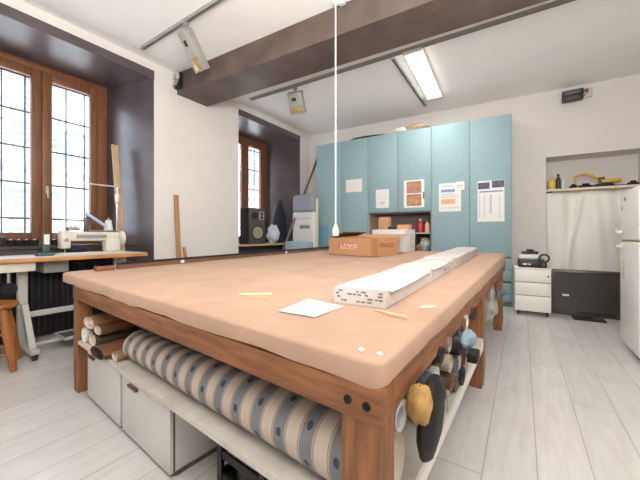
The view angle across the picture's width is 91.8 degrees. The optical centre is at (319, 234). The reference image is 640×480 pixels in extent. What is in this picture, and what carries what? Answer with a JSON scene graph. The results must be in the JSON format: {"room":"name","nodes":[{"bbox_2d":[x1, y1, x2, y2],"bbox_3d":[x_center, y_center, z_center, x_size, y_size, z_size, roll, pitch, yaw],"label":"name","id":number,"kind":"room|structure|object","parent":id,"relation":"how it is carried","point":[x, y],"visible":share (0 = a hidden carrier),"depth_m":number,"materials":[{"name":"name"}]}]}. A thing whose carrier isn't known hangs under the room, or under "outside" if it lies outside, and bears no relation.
{"room":"sewing workshop","nodes":[
{"label":"sewing workshop","id":0,"kind":"room"},
{"bbox_2d":[0,0,309,343],"bbox_3d":[-3.355,-0.585,3.207,1.000,3.370,11.093,0,0,33],"label":"wall","id":1,"kind":"structure","parent":0,"point":[170,144],"depth_m":4.29,"materials":[{"name":"paint"}]},
{"bbox_2d":[0,50,106,244],"bbox_3d":[-3.410,-0.955,3.768,0.276,2.190,1.414,0,0,33],"label":"window","id":2,"kind":"structure","parent":1,"relation":"in","point":[42,78],"depth_m":3.75,"materials":[{"name":"brown wood"}]},
{"bbox_2d":[0,244,134,249],"bbox_3d":[-3.150,0.135,3.596,0.480,0.030,1.693,0,0,33],"label":"windowsill","id":3,"kind":"structure","parent":1,"relation":"attached to","point":[83,245],"depth_m":3.35,"materials":[{"name":"grey"}]},
{"bbox_2d":[0,2,153,78],"bbox_3d":[-2.696,-2.107,3.301,0.006,0.109,1.877,0,0,33],"label":"trim","id":4,"kind":"structure","parent":1,"relation":"attached to","point":[5,10],"depth_m":3.33,"materials":[{"name":"paint"}]},
{"bbox_2d":[238,135,265,242],"bbox_3d":[-1.629,-0.930,6.502,0.276,2.240,1.322,0,0,33],"label":"window","id":5,"kind":"structure","parent":1,"relation":"in","point":[245,143],"depth_m":6.55,"materials":[{"name":"brown wood"}]},
{"bbox_2d":[238,146,258,227],"bbox_3d":[-1.734,-0.930,6.571,0.025,2.240,1.322,0,0,33],"label":"grille","id":6,"kind":"object","parent":5,"relation":"attached to","point":[254,151],"depth_m":6.96,"materials":[{"name":"grey metal"}]},
{"bbox_2d":[238,243,283,246],"bbox_3d":[-1.251,0.185,6.254,0.760,0.030,1.734,0,0,33],"label":"trim","id":7,"kind":"structure","parent":1,"relation":"attached to","point":[239,244],"depth_m":5.78,"materials":[{"name":"brown wood"}]},
{"bbox_2d":[240,208,264,243],"bbox_3d":[-1.280,-0.168,5.905,0.360,0.674,0.331,0,0,-45],"label":"loudspeaker","id":8,"kind":"object","parent":7,"relation":"on","point":[252,220],"visible":0.99,"depth_m":5.78,"materials":[{"name":"grey plastic"}]},
{"bbox_2d":[266,224,279,242],"bbox_3d":[-0.960,-0.013,6.275,0.296,0.420,0.219,0,0,30],"label":"plastic bag","id":9,"kind":"object","parent":7,"relation":"on","point":[273,233],"visible":0.97,"depth_m":6.21,"materials":[{"name":"white plastic"}]},
{"bbox_2d":[238,108,299,140],"bbox_3d":[-0.915,-2.107,6.035,0.006,0.109,1.761,0,0,33],"label":"trim","id":10,"kind":"structure","parent":1,"relation":"attached to","point":[242,113],"depth_m":5.90,"materials":[{"name":"paint"}]},
{"bbox_2d":[0,301,639,479],"bbox_3d":[-0.158,1.130,2.535,7.031,0.060,10.658,0,0,33],"label":"floor","id":11,"kind":"structure","parent":0,"point":[558,398],"depth_m":1.87,"materials":[{"name":"white wood"}]},
{"bbox_2d":[0,300,20,372],"bbox_3d":[-2.700,0.833,2.515,0.384,0.542,0.384,0,0,-40],"label":"stool","id":12,"kind":"object","parent":11,"relation":"on","point":[9,334],"visible":1,"depth_m":2.49,"materials":[{"name":"brown wood"}]},
{"bbox_2d":[0,258,112,342],"bbox_3d":[-2.950,0.685,3.436,0.080,0.830,1.360,0,0,33],"label":"radiator","id":13,"kind":"object","parent":11,"relation":"on","point":[45,290],"visible":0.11,"depth_m":3.39,"materials":[{"name":"black metal"}]},
{"bbox_2d":[0,251,147,360],"bbox_3d":[-2.538,0.650,3.189,0.650,0.900,1.275,0,0,33],"label":"table","id":14,"kind":"object","parent":11,"relation":"on","point":[20,264],"visible":0.56,"depth_m":2.88,"materials":[{"name":"grey metal"}]},
{"bbox_2d":[35,233,54,255],"bbox_3d":[-2.644,0.090,2.979,0.100,0.220,0.130,0,0,33],"label":"bobbin winder","id":15,"kind":"object","parent":14,"relation":"on","point":[45,237],"visible":1,"depth_m":2.96,"materials":[{"name":"green metal"}]},
{"bbox_2d":[63,245,87,251],"bbox_3d":[-2.685,0.155,3.399,0.105,0.095,0.232,0,0,33],"label":"cloth","id":16,"kind":"object","parent":14,"relation":"on","point":[74,248],"visible":0.62,"depth_m":3.38,"materials":[{"name":"black fabric"}]},
{"bbox_2d":[55,212,125,254],"bbox_3d":[-2.499,-0.025,3.422,0.180,0.449,0.625,0,0,33],"label":"sewing machine","id":17,"kind":"object","parent":14,"relation":"on","point":[111,241],"visible":1,"depth_m":3.37,"materials":[{"name":"plastic"}]},
{"bbox_2d":[84,212,106,226],"bbox_3d":[-2.468,-0.167,3.415,0.040,0.164,0.216,0,0,33],"label":"work lamp","id":18,"kind":"object","parent":17,"relation":"attached to","point":[89,217],"depth_m":3.37,"materials":[{"name":"blue"}]},
{"bbox_2d":[84,182,119,250],"bbox_3d":[-2.563,-0.197,3.654,0.060,0.794,0.370,0,0,33],"label":"stand","id":19,"kind":"object","parent":14,"relation":"on","point":[116,195],"visible":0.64,"depth_m":3.76,"materials":[{"name":"silver metal"}]},
{"bbox_2d":[87,352,121,427],"bbox_3d":[-1.204,0.932,2.119,0.580,0.335,0.516,0,0,38],"label":"base cabinet","id":20,"kind":"object","parent":11,"relation":"on","point":[104,383],"visible":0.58,"depth_m":1.90,"materials":[{"name":"white"}]},
{"bbox_2d":[111,144,125,261],"bbox_3d":[-2.604,-0.046,4.049,0.299,2.292,0.073,0,0,26],"label":"wooden plank","id":21,"kind":"object","parent":11,"relation":"on","point":[114,148],"visible":0.36,"depth_m":4.07,"materials":[{"name":"brown wood"}]},
{"bbox_2d":[122,376,216,476],"bbox_3d":[-0.744,0.932,1.758,0.560,0.335,0.516,0,0,38],"label":"storage box","id":22,"kind":"object","parent":11,"relation":"on","point":[172,442],"visible":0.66,"depth_m":1.49,"materials":[{"name":"white"}]},
{"bbox_2d":[174,195,180,257],"bbox_3d":[-1.966,0.271,4.315,0.131,1.658,0.065,0,0,13],"label":"wooden lath","id":23,"kind":"object","parent":11,"relation":"on","point":[176,197],"visible":0.64,"depth_m":4.31,"materials":[{"name":"brown wood"}]},
{"bbox_2d":[217,443,266,479],"bbox_3d":[-0.116,0.975,1.339,0.600,0.250,0.348,0,0,38],"label":"wire crate","id":24,"kind":"object","parent":11,"relation":"on","point":[228,471],"visible":0.16,"depth_m":1.36,"materials":[{"name":"black metal"}]},
{"bbox_2d":[237,458,258,479],"bbox_3d":[-0.322,0.979,1.411,0.112,0.216,0.112,0,0,0],"label":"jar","id":25,"kind":"object","parent":24,"relation":"in","point":[240,476],"visible":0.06,"depth_m":1.36,"materials":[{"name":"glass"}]},
{"bbox_2d":[63,250,505,479],"bbox_3d":[0.192,0.667,3.180,2.960,0.866,3.948,0,0,38],"label":"table","id":26,"kind":"object","parent":11,"relation":"on","point":[358,362],"visible":0.72,"depth_m":1.20,"materials":[{"name":"brown"}]},
{"bbox_2d":[81,327,93,342],"bbox_3d":[-1.534,0.685,2.229,0.112,0.100,0.270,0,0,35],"label":"paper roll","id":27,"kind":"object","parent":26,"relation":"on","point":[85,332],"visible":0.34,"depth_m":2.12,"materials":[{"name":"white paper"}]},
{"bbox_2d":[84,313,121,329],"bbox_3d":[-1.488,0.594,2.199,0.189,0.080,0.260,0,0,35],"label":"paper roll","id":28,"kind":"object","parent":27,"relation":"on","point":[91,321],"visible":0.41,"depth_m":2.11,"materials":[{"name":"beige paper"}]},
{"bbox_2d":[94,265,114,270],"bbox_3d":[-1.721,0.266,2.477,0.060,0.035,0.130,0,0,34],"label":"wood block","id":29,"kind":"object","parent":26,"relation":"on","point":[111,267],"visible":0.99,"depth_m":2.45,"materials":[{"name":"orange wood"}]},
{"bbox_2d":[90,338,125,359],"bbox_3d":[-1.260,0.703,1.950,0.193,0.064,0.250,0,0,35],"label":"paper roll","id":30,"kind":"object","parent":26,"relation":"on","point":[102,351],"visible":0.48,"depth_m":1.87,"materials":[{"name":"brown paper"}]},
{"bbox_2d":[88,327,137,345],"bbox_3d":[-1.433,0.693,2.156,0.131,0.084,0.260,0,0,35],"label":"paper roll","id":31,"kind":"object","parent":26,"relation":"on","point":[94,339],"visible":0.68,"depth_m":2.08,"materials":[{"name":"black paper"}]},
{"bbox_2d":[93,319,137,334],"bbox_3d":[-1.375,0.619,2.116,0.136,0.060,0.250,0,0,35],"label":"paper roll","id":32,"kind":"object","parent":31,"relation":"on","point":[104,328],"visible":0.66,"depth_m":2.05,"materials":[{"name":"brown paper"}]},
{"bbox_2d":[111,349,128,361],"bbox_3d":[-1.134,0.709,1.895,0.089,0.052,0.220,0,0,35],"label":"paper roll","id":33,"kind":"object","parent":26,"relation":"on","point":[118,355],"visible":0.42,"depth_m":1.81,"materials":[{"name":"beige paper"}]},
{"bbox_2d":[137,326,195,350],"bbox_3d":[-0.566,0.625,1.787,2.052,0.219,0.219,0,0,38],"label":"roll","id":34,"kind":"object","parent":26,"relation":"on","point":[138,327],"visible":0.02,"depth_m":2.10,"materials":[{"name":"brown fabric"}]},
{"bbox_2d":[415,371,431,384],"bbox_3d":[-0.002,0.525,1.414,1.001,0.066,0.066,0,0,38],"label":"roll","id":35,"kind":"object","parent":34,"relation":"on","point":[422,379],"visible":0.12,"depth_m":1.10,"materials":[{"name":"blue fabric"}]},
{"bbox_2d":[116,246,328,268],"bbox_3d":[-0.728,0.236,3.955,0.049,0.087,3.371,0,0,34],"label":"wooden rail","id":36,"kind":"object","parent":26,"relation":"on","point":[119,265],"visible":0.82,"depth_m":3.22,"materials":[{"name":"black wood"}]},
{"bbox_2d":[239,293,271,298],"bbox_3d":[-0.307,0.287,1.463,0.172,0.006,0.122,0,0,0],"label":"scrap","id":37,"kind":"object","parent":26,"relation":"on","point":[252,295],"visible":1,"depth_m":1.46,"materials":[{"name":"brown"}]},
{"bbox_2d":[123,330,404,479],"bbox_3d":[-0.445,0.635,1.351,1.629,0.199,0.198,0,0,38],"label":"roll","id":38,"kind":"object","parent":26,"relation":"on","point":[309,431],"visible":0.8,"depth_m":1.08,"materials":[{"name":"fabric"}]},
{"bbox_2d":[394,398,406,432],"bbox_3d":[0.057,0.492,0.975,0.422,0.084,0.084,0,0,38],"label":"roll","id":39,"kind":"object","parent":38,"relation":"on","point":[400,415],"visible":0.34,"depth_m":0.85,"materials":[{"name":"white fabric"}]},
{"bbox_2d":[78,330,482,479],"bbox_3d":[-0.302,0.746,2.207,2.521,0.022,1.788,0,0,38],"label":"shelf","id":40,"kind":"object","parent":26,"relation":"attached to","point":[269,461],"depth_m":1.17,"materials":[{"name":"wood"}]},
{"bbox_2d":[279,299,342,316],"bbox_3d":[-0.035,0.291,1.256,0.209,0.002,0.252,0,0,33],"label":"paper sheet","id":41,"kind":"object","parent":26,"relation":"on","point":[308,307],"visible":1,"depth_m":1.22,"materials":[{"name":"white paper"}]},
{"bbox_2d":[329,232,407,256],"bbox_3d":[0.637,0.104,4.075,0.735,0.292,0.737,0,0,-44],"label":"cardboard box","id":42,"kind":"object","parent":26,"relation":"on","point":[346,243],"visible":1,"depth_m":3.81,"materials":[{"name":"brown cardboard"}]},
{"bbox_2d":[334,268,430,308],"bbox_3d":[0.366,0.248,1.586,0.253,0.083,0.746,0,0,33],"label":"pack","id":43,"kind":"object","parent":26,"relation":"on","point":[382,290],"visible":1,"depth_m":1.34,"materials":[{"name":"white paper"}]},
{"bbox_2d":[336,289,382,303],"bbox_3d":[0.158,0.255,1.278,0.211,0.046,0.002,0,0,33],"label":"print","id":44,"kind":"object","parent":43,"relation":"attached to","point":[339,289],"depth_m":1.27},
{"bbox_2d":[372,309,408,318],"bbox_3d":[0.249,0.289,1.137,0.026,0.006,0.167,0,0,-43],"label":"scrap","id":45,"kind":"object","parent":26,"relation":"on","point":[376,310],"visible":1,"depth_m":1.12,"materials":[{"name":"brown wood"}]},
{"bbox_2d":[372,229,414,251],"bbox_3d":[1.083,0.079,4.559,0.508,0.315,0.388,0,0,38],"label":"carton","id":46,"kind":"object","parent":26,"relation":"on","point":[406,243],"visible":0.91,"depth_m":4.36,"materials":[{"name":"white cardboard"}]},
{"bbox_2d":[405,382,432,426],"bbox_3d":[0.277,0.471,0.866,0.074,0.124,0.085,0,0,38],"label":"fabric bundle","id":47,"kind":"object","parent":26,"relation":"on","point":[419,402],"visible":1,"depth_m":0.84,"materials":[{"name":"yellow fabric"}]},
{"bbox_2d":[393,258,452,280],"bbox_3d":[0.761,0.233,2.204,0.253,0.090,0.710,0,0,33],"label":"pack","id":48,"kind":"object","parent":26,"relation":"on","point":[438,267],"visible":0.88,"depth_m":2.09,"materials":[{"name":"white paper"}]},
{"bbox_2d":[416,374,448,462],"bbox_3d":[0.329,0.540,0.924,0.067,0.205,0.200,0,0,35],"label":"bag","id":49,"kind":"object","parent":26,"relation":"hanging from","point":[428,436],"visible":0.85,"depth_m":0.87,"materials":[{"name":"fabric"}]},
{"bbox_2d":[424,247,476,268],"bbox_3d":[1.421,0.210,3.227,0.240,0.113,1.715,0,0,33],"label":"pack","id":50,"kind":"object","parent":26,"relation":"on","point":[459,255],"visible":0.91,"depth_m":2.91,"materials":[{"name":"white"}]},
{"bbox_2d":[458,366,464,385],"bbox_3d":[0.337,0.688,1.798,0.921,0.091,0.091,0,0,38],"label":"roll","id":51,"kind":"object","parent":26,"relation":"on","point":[461,378],"visible":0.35,"depth_m":1.51,"materials":[{"name":"grey fabric"}]},
{"bbox_2d":[460,329,479,363],"bbox_3d":[0.639,0.460,1.319,0.079,0.100,0.191,0,0,35],"label":"cloth bundle","id":52,"kind":"object","parent":26,"relation":"on","point":[468,338],"visible":1,"depth_m":1.28,"materials":[{"name":"blue fabric"}]},
{"bbox_2d":[485,285,497,322],"bbox_3d":[1.524,0.599,2.792,0.145,0.380,0.260,0,0,35],"label":"plastic bag","id":53,"kind":"object","parent":26,"relation":"hanging from","point":[491,305],"visible":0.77,"depth_m":2.70,"materials":[{"name":"grey plastic"}]},
{"bbox_2d":[496,285,504,299],"bbox_3d":[1.627,0.514,2.788,0.061,0.118,0.432,0,0,35],"label":"rag","id":54,"kind":"object","parent":26,"relation":"hanging from","point":[500,291],"visible":1,"depth_m":2.69,"materials":[{"name":"grey fabric"}]},
{"bbox_3d":[0.093,0.692,1.780,1.233,0.085,0.085,0,-13,38],"label":"roll","id":55,"kind":"object","parent":26,"relation":"on","visible":0},
{"bbox_2d":[452,359,458,375],"bbox_3d":[0.163,0.606,1.772,1.169,0.071,0.071,0,0,38],"label":"roll","id":56,"kind":"object","parent":55,"relation":"on","point":[455,368],"visible":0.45,"depth_m":1.41,"materials":[{"name":"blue fabric"}]},
{"bbox_2d":[449,339,461,355],"bbox_3d":[0.206,0.525,1.784,1.129,0.069,0.069,0,0,38],"label":"roll","id":57,"kind":"object","parent":56,"relation":"on","point":[456,349],"visible":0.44,"depth_m":1.43,"materials":[{"name":"grey fabric"}]},
{"bbox_3d":[0.079,0.693,1.478,0.962,0.083,0.084,0,25,38],"label":"roll","id":58,"kind":"object","parent":26,"relation":"on","visible":0},
{"bbox_3d":[0.049,0.604,1.475,1.022,0.076,0.076,0,-30,38],"label":"roll","id":59,"kind":"object","parent":58,"relation":"on","visible":0},
{"bbox_2d":[425,365,439,375],"bbox_3d":[0.011,0.525,1.492,1.082,0.066,0.066,0,0,38],"label":"roll","id":60,"kind":"object","parent":59,"relation":"on","point":[433,369],"visible":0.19,"depth_m":1.16,"materials":[{"name":"white fabric"}]},
{"bbox_2d":[432,346,443,363],"bbox_3d":[0.084,0.453,1.459,0.951,0.062,0.062,0,0,38],"label":"roll","id":61,"kind":"object","parent":60,"relation":"on","point":[439,358],"visible":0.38,"depth_m":1.16,"materials":[{"name":"grey fabric"}]},
{"bbox_2d":[285,241,312,249],"bbox_3d":[-0.392,0.610,5.878,0.480,0.980,0.260,0,0,30],"label":"tub","id":62,"kind":"object","parent":11,"relation":"on","point":[288,244],"visible":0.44,"depth_m":5.77,"materials":[{"name":"blue plastic"}]},
{"bbox_2d":[282,159,316,249],"bbox_3d":[-0.516,-0.332,6.325,0.054,2.889,1.585,0,0,39],"label":"pole","id":63,"kind":"object","parent":11,"relation":"on","point":[314,166],"visible":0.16,"depth_m":6.54,"materials":[{"name":"grey metal"}]},
{"bbox_2d":[293,194,317,246],"bbox_3d":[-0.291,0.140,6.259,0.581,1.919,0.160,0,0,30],"label":"plastic bin","id":64,"kind":"object","parent":11,"relation":"on","point":[305,206],"visible":0.65,"depth_m":6.18,"materials":[{"name":"white plastic"}]},
{"bbox_2d":[318,226,326,246],"bbox_3d":[0.051,0.455,6.306,0.200,1.290,0.020,0,0,30],"label":"panel","id":65,"kind":"object","parent":11,"relation":"on","point":[322,230],"visible":0.44,"depth_m":6.29,"materials":[{"name":"blue"}]},
{"bbox_2d":[317,142,340,245],"bbox_3d":[0.294,-0.375,6.487,0.559,2.950,0.496,0,0,30],"label":"tall cabinet","id":66,"kind":"object","parent":11,"relation":"on","point":[326,152],"visible":0.47,"depth_m":6.27,"materials":[{"name":"teal laminate"}]},
{"bbox_2d":[341,137,367,235],"bbox_3d":[0.781,-0.375,6.210,0.557,2.950,0.496,0,0,30],"label":"tall cabinet","id":67,"kind":"object","parent":11,"relation":"on","point":[354,153],"visible":0.51,"depth_m":5.99,"materials":[{"name":"teal laminate"}]},
{"bbox_2d":[346,179,361,192],"bbox_3d":[0.654,-0.953,5.993,0.335,0.242,0.004,0,0,30],"label":"paper notice","id":68,"kind":"object","parent":67,"relation":"attached to","point":[355,185],"visible":1,"depth_m":5.99,"materials":[{"name":"white paper"}]},
{"bbox_2d":[368,211,430,250],"bbox_3d":[1.521,0.344,5.787,1.144,1.512,0.494,0,0,30],"label":"open shelf unit","id":69,"kind":"object","parent":11,"relation":"on","point":[397,218],"visible":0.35,"depth_m":5.89,"materials":[{"name":"brown"}]},
{"bbox_2d":[378,217,390,229],"bbox_3d":[0.983,-0.174,4.707,0.160,0.190,0.100,0,0,41],"label":"box","id":70,"kind":"object","parent":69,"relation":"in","point":[383,222],"visible":0.89,"depth_m":4.67,"materials":[{"name":"cardboard"}]},
{"bbox_2d":[419,238,429,250],"bbox_3d":[1.865,0.179,5.499,0.209,0.270,0.188,0,0,30],"label":"plastic bag","id":71,"kind":"object","parent":69,"relation":"on","point":[424,243],"visible":0.73,"depth_m":5.44,"materials":[{"name":"white plastic"}]},
{"bbox_2d":[431,121,469,251],"bbox_3d":[2.276,-0.375,5.358,0.588,2.950,0.496,0,0,30],"label":"tall cabinet","id":72,"kind":"object","parent":11,"relation":"on","point":[450,143],"visible":0.49,"depth_m":5.13,"materials":[{"name":"teal laminate"}]},
{"bbox_2d":[439,183,460,211],"bbox_3d":[2.152,-0.626,5.139,0.339,0.473,0.004,0,0,30],"label":"paper notice","id":73,"kind":"object","parent":72,"relation":"attached to","point":[449,197],"visible":1,"depth_m":5.14,"materials":[{"name":"white paper"}]},
{"bbox_2d":[470,114,511,306],"bbox_3d":[2.785,-0.375,5.068,0.579,2.950,0.496,0,0,30],"label":"tall cabinet","id":74,"kind":"object","parent":11,"relation":"on","point":[490,137],"visible":0.59,"depth_m":4.84,"materials":[{"name":"teal laminate"}]},
{"bbox_2d":[477,179,504,221],"bbox_3d":[2.669,-0.532,4.845,0.370,0.641,0.004,0,0,30],"label":"calendar","id":75,"kind":"object","parent":74,"relation":"attached to","point":[490,194],"visible":1,"depth_m":4.84,"materials":[{"name":"white paper"}]},
{"bbox_2d":[513,265,551,316],"bbox_3d":[2.981,0.774,4.372,0.414,0.652,0.408,0,0,30],"label":"drawer pedestal","id":76,"kind":"object","parent":11,"relation":"on","point":[532,286],"visible":1,"depth_m":4.20,"materials":[{"name":"white metal"}]},
{"bbox_2d":[518,258,543,267],"bbox_3d":[2.968,0.385,4.368,0.300,0.125,0.262,0,0,30],"label":"equipment case","id":77,"kind":"object","parent":76,"relation":"on","point":[522,262],"visible":0.89,"depth_m":4.27,"materials":[{"name":"black plastic"}]},
{"bbox_2d":[517,253,539,257],"bbox_3d":[2.940,0.294,4.379,0.250,0.053,0.230,0,0,25],"label":"magazine","id":78,"kind":"object","parent":77,"relation":"on","point":[519,255],"visible":0.94,"depth_m":4.29,"materials":[{"name":"white paper"}]},
{"bbox_2d":[551,269,619,322],"bbox_3d":[3.466,0.782,4.063,0.692,0.635,0.240,0,0,33],"label":"television","id":79,"kind":"object","parent":11,"relation":"on","point":[584,295],"visible":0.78,"depth_m":4.03,"materials":[{"name":"black plastic"}]},
{"bbox_2d":[614,185,639,357],"bbox_3d":[3.058,0.328,2.704,0.640,1.545,0.608,0,0,33],"label":"refrigerator","id":80,"kind":"object","parent":11,"relation":"on","point":[629,246],"visible":1,"depth_m":2.80,"materials":[{"name":"white metal"}]},
{"bbox_2d":[21,0,639,135],"bbox_3d":[-0.184,-2.320,1.724,7.934,0.100,12.070,0,0,33],"label":"ceiling","id":81,"kind":"structure","parent":0,"point":[578,42],"depth_m":3.83,"materials":[{"name":"paint"}]},
{"bbox_2d":[140,0,224,50],"bbox_3d":[-1.169,-2.252,3.104,2.368,0.036,0.042,0,0,33],"label":"track","id":82,"kind":"object","parent":81,"relation":"attached to","point":[213,3],"visible":1,"depth_m":3.29,"materials":[{"name":"silver metal"}]},
{"bbox_2d":[178,21,209,73],"bbox_3d":[-1.359,-2.013,3.348,0.154,0.445,0.323,0,0,30],"label":"floodlight","id":83,"kind":"object","parent":82,"relation":"hanging from","point":[199,63],"visible":1,"depth_m":3.30,"materials":[{"name":"grey metal"}]},
{"bbox_2d":[332,0,338,235],"bbox_3d":[0.152,-1.130,3.015,0.070,2.280,0.064,0,0,0],"label":"pendant cord","id":84,"kind":"object","parent":81,"relation":"hanging from","point":[335,231],"visible":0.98,"depth_m":3.01,"materials":[{"name":"white paint"}]},
{"bbox_2d":[177,0,548,106],"bbox_3d":[0.520,-2.127,3.152,5.622,0.305,0.495,0,0,31],"label":"ceiling beam","id":85,"kind":"structure","parent":81,"relation":"attached to","point":[364,28],"depth_m":3.25,"materials":[{"name":"brown paint"}]},
{"bbox_2d":[173,72,182,89],"bbox_3d":[-1.972,-2.135,4.272,0.130,0.210,0.105,0,0,31],"label":"lamp","id":86,"kind":"object","parent":85,"relation":"attached to","point":[178,76],"visible":1,"depth_m":4.26,"materials":[{"name":"black plastic"}]},
{"bbox_2d":[391,57,426,106],"bbox_3d":[1.379,-2.252,4.669,0.042,0.036,1.752,0,0,32],"label":"track","id":87,"kind":"object","parent":81,"relation":"attached to","point":[394,60],"visible":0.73,"depth_m":4.51,"materials":[{"name":"silver metal"}]},
{"bbox_2d":[250,0,575,100],"bbox_3d":[0.942,-2.252,3.859,4.936,0.036,0.042,0,0,32],"label":"track","id":88,"kind":"object","parent":81,"relation":"attached to","point":[553,4],"visible":1,"depth_m":3.61,"materials":[{"name":"silver metal"}]},
{"bbox_2d":[287,86,305,114],"bbox_3d":[-0.352,-2.041,4.729,0.244,0.387,0.243,0,0,20],"label":"floodlight","id":89,"kind":"object","parent":88,"relation":"hanging from","point":[296,99],"visible":1,"depth_m":4.67,"materials":[{"name":"grey metal"}]},
{"bbox_2d":[403,47,441,99],"bbox_3d":[1.489,-2.241,4.401,0.230,0.057,1.483,0,0,30],"label":"lamp","id":90,"kind":"object","parent":81,"relation":"attached to","point":[417,60],"visible":1,"depth_m":4.22,"materials":[{"name":"white paint"}]},
{"bbox_2d":[310,74,639,301],"bbox_3d":[2.388,-0.585,5.883,6.344,3.370,0.520,0,0,30],"label":"wall","id":91,"kind":"structure","parent":0,"point":[598,135],"depth_m":4.93,"materials":[{"name":"paint"}]},
{"bbox_2d":[368,132,397,212],"bbox_3d":[1.272,-1.132,5.930,0.569,1.436,0.496,0,0,30],"label":"upper cabinet","id":92,"kind":"object","parent":91,"relation":"attached to","point":[382,149],"visible":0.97,"depth_m":5.70,"materials":[{"name":"teal laminate"}]},
{"bbox_2d":[376,189,388,207],"bbox_3d":[1.149,-0.668,5.711,0.247,0.341,0.004,0,0,30],"label":"paper notice","id":93,"kind":"object","parent":92,"relation":"attached to","point":[382,196],"visible":1,"depth_m":5.71,"materials":[{"name":"white paper"}]},
{"bbox_2d":[398,127,430,211],"bbox_3d":[1.770,-1.132,5.646,0.574,1.436,0.496,0,0,30],"label":"upper cabinet","id":94,"kind":"object","parent":91,"relation":"attached to","point":[414,146],"visible":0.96,"depth_m":5.42,"materials":[{"name":"teal laminate"}]},
{"bbox_2d":[394,124,429,132],"bbox_3d":[1.686,-1.925,5.655,0.634,0.175,0.296,0,0,21],"label":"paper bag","id":95,"kind":"object","parent":94,"relation":"on","point":[412,126],"visible":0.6,"depth_m":5.56,"materials":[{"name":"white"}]},
{"bbox_2d":[404,179,423,207],"bbox_3d":[1.645,-0.723,5.428,0.349,0.482,0.004,0,0,30],"label":"print","id":96,"kind":"object","parent":94,"relation":"attached to","point":[413,189],"visible":1,"depth_m":5.43,"materials":[{"name":"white paper"}]},
{"bbox_2d":[562,88,585,103],"bbox_3d":[3.816,-2.093,4.664,0.280,0.150,0.151,0,0,35],"label":"floodlight","id":97,"kind":"object","parent":91,"relation":"attached to","point":[578,94],"visible":1,"depth_m":4.62,"materials":[{"name":"black plastic"}]},
{"bbox_2d":[546,184,639,192],"bbox_3d":[4.210,-0.705,4.798,1.203,0.030,0.397,0,0,30],"label":"shelf board","id":98,"kind":"object","parent":91,"relation":"attached to","point":[633,185],"visible":0.44,"depth_m":4.65,"materials":[{"name":"beige wood"}]},
{"bbox_2d":[546,189,628,271],"bbox_3d":[4.095,0.195,4.663,1.138,1.731,0.155,0,0,30],"label":"curtain","id":99,"kind":"object","parent":98,"relation":"hanging from","point":[580,225],"visible":0.55,"depth_m":4.74,"materials":[{"name":"white fabric"}]},
{"bbox_2d":[552,187,633,192],"bbox_3d":[4.085,-0.675,4.627,1.000,0.023,0.024,0,0,30],"label":"wooden stick","id":100,"kind":"object","parent":98,"relation":"attached to","point":[620,187],"visible":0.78,"depth_m":4.62,"materials":[{"name":"brown wood"}]},
{"bbox_2d":[574,173,621,187],"bbox_3d":[4.211,-0.843,4.711,0.539,0.245,0.162,0,0,30],"label":"excavator","id":101,"kind":"object","parent":98,"relation":"on","point":[603,182],"visible":0.81,"depth_m":4.64,"materials":[{"name":"yellow plastic"}]},
{"bbox_3d":[-8.467,1.450,10.063,14.950,0.100,21.000,0,0,33],"label":"ground","id":102,"kind":"structure","parent":0,"visible":0},
{"bbox_2d":[3,70,258,235],"bbox_3d":[-6.854,-3.100,9.012,1.800,9.000,17.000,0,0,33],"label":"apartment building","id":103,"kind":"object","parent":102,"relation":"on","point":[13,84],"visible":0.14,"depth_m":8.28,"materials":[{"name":"grey"}]},
{"bbox_2d":[9,72,59,148],"bbox_3d":[-7.350,-3.250,8.022,0.050,1.800,1.000,0,0,33],"label":"shutter","id":104,"kind":"object","parent":103,"relation":"hanging from","point":[16,82],"depth_m":7.77,"materials":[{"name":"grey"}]},
{"bbox_2d":[9,188,59,231],"bbox_3d":[-7.350,-0.250,8.022,0.050,1.800,1.000,0,0,33],"label":"shutter","id":105,"kind":"object","parent":103,"relation":"hanging from","point":[16,195],"depth_m":7.77,"materials":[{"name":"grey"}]},
{"bbox_2d":[249,147,258,185],"bbox_3d":[-2.982,-3.250,14.725,0.050,1.800,1.000,0,0,33],"label":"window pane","id":106,"kind":"object","parent":103,"relation":"hanging from","point":[251,154],"depth_m":14.45,"materials":[{"name":"clear glass"}]},
{"bbox_3d":[-0.847,-0.753,6.857,0.100,0.100,0.070,0,0,18],"label":"coat hook","id":107,"kind":"object","parent":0,"visible":0},
{"bbox_2d":[273,201,286,245],"bbox_3d":[-0.888,-0.245,6.802,0.390,0.977,0.106,0,0,18],"label":"jacket","id":108,"kind":"object","parent":107,"relation":"hanging from","point":[279,220],"visible":0.71,"depth_m":6.75,"materials":[{"name":"black fabric"}]},
{"bbox_3d":[0.107,0.694,1.665,1.076,0.080,0.080,0,31,38],"label":"roll","id":109,"kind":"object","parent":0,"visible":0},
{"bbox_2d":[440,370,454,390],"bbox_3d":[0.144,0.603,1.593,1.017,0.079,0.079,0,0,38],"label":"roll","id":110,"kind":"object","parent":109,"relation":"on","point":[449,378],"visible":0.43,"depth_m":1.27,"materials":[{"name":"brown fabric"}]},
{"bbox_2d":[441,353,452,372],"bbox_3d":[0.037,0.524,1.649,1.256,0.069,0.069,0,0,38],"label":"roll","id":111,"kind":"object","parent":110,"relation":"on","point":[447,364],"visible":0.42,"depth_m":1.25,"materials":[{"name":"beige fabric"}]},
{"bbox_2d":[443,337,451,351],"bbox_3d":[0.139,0.453,1.589,1.008,0.062,0.062,0,0,38],"label":"roll","id":112,"kind":"object","parent":111,"relation":"on","point":[447,348],"visible":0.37,"depth_m":1.28,"materials":[{"name":"fabric"}]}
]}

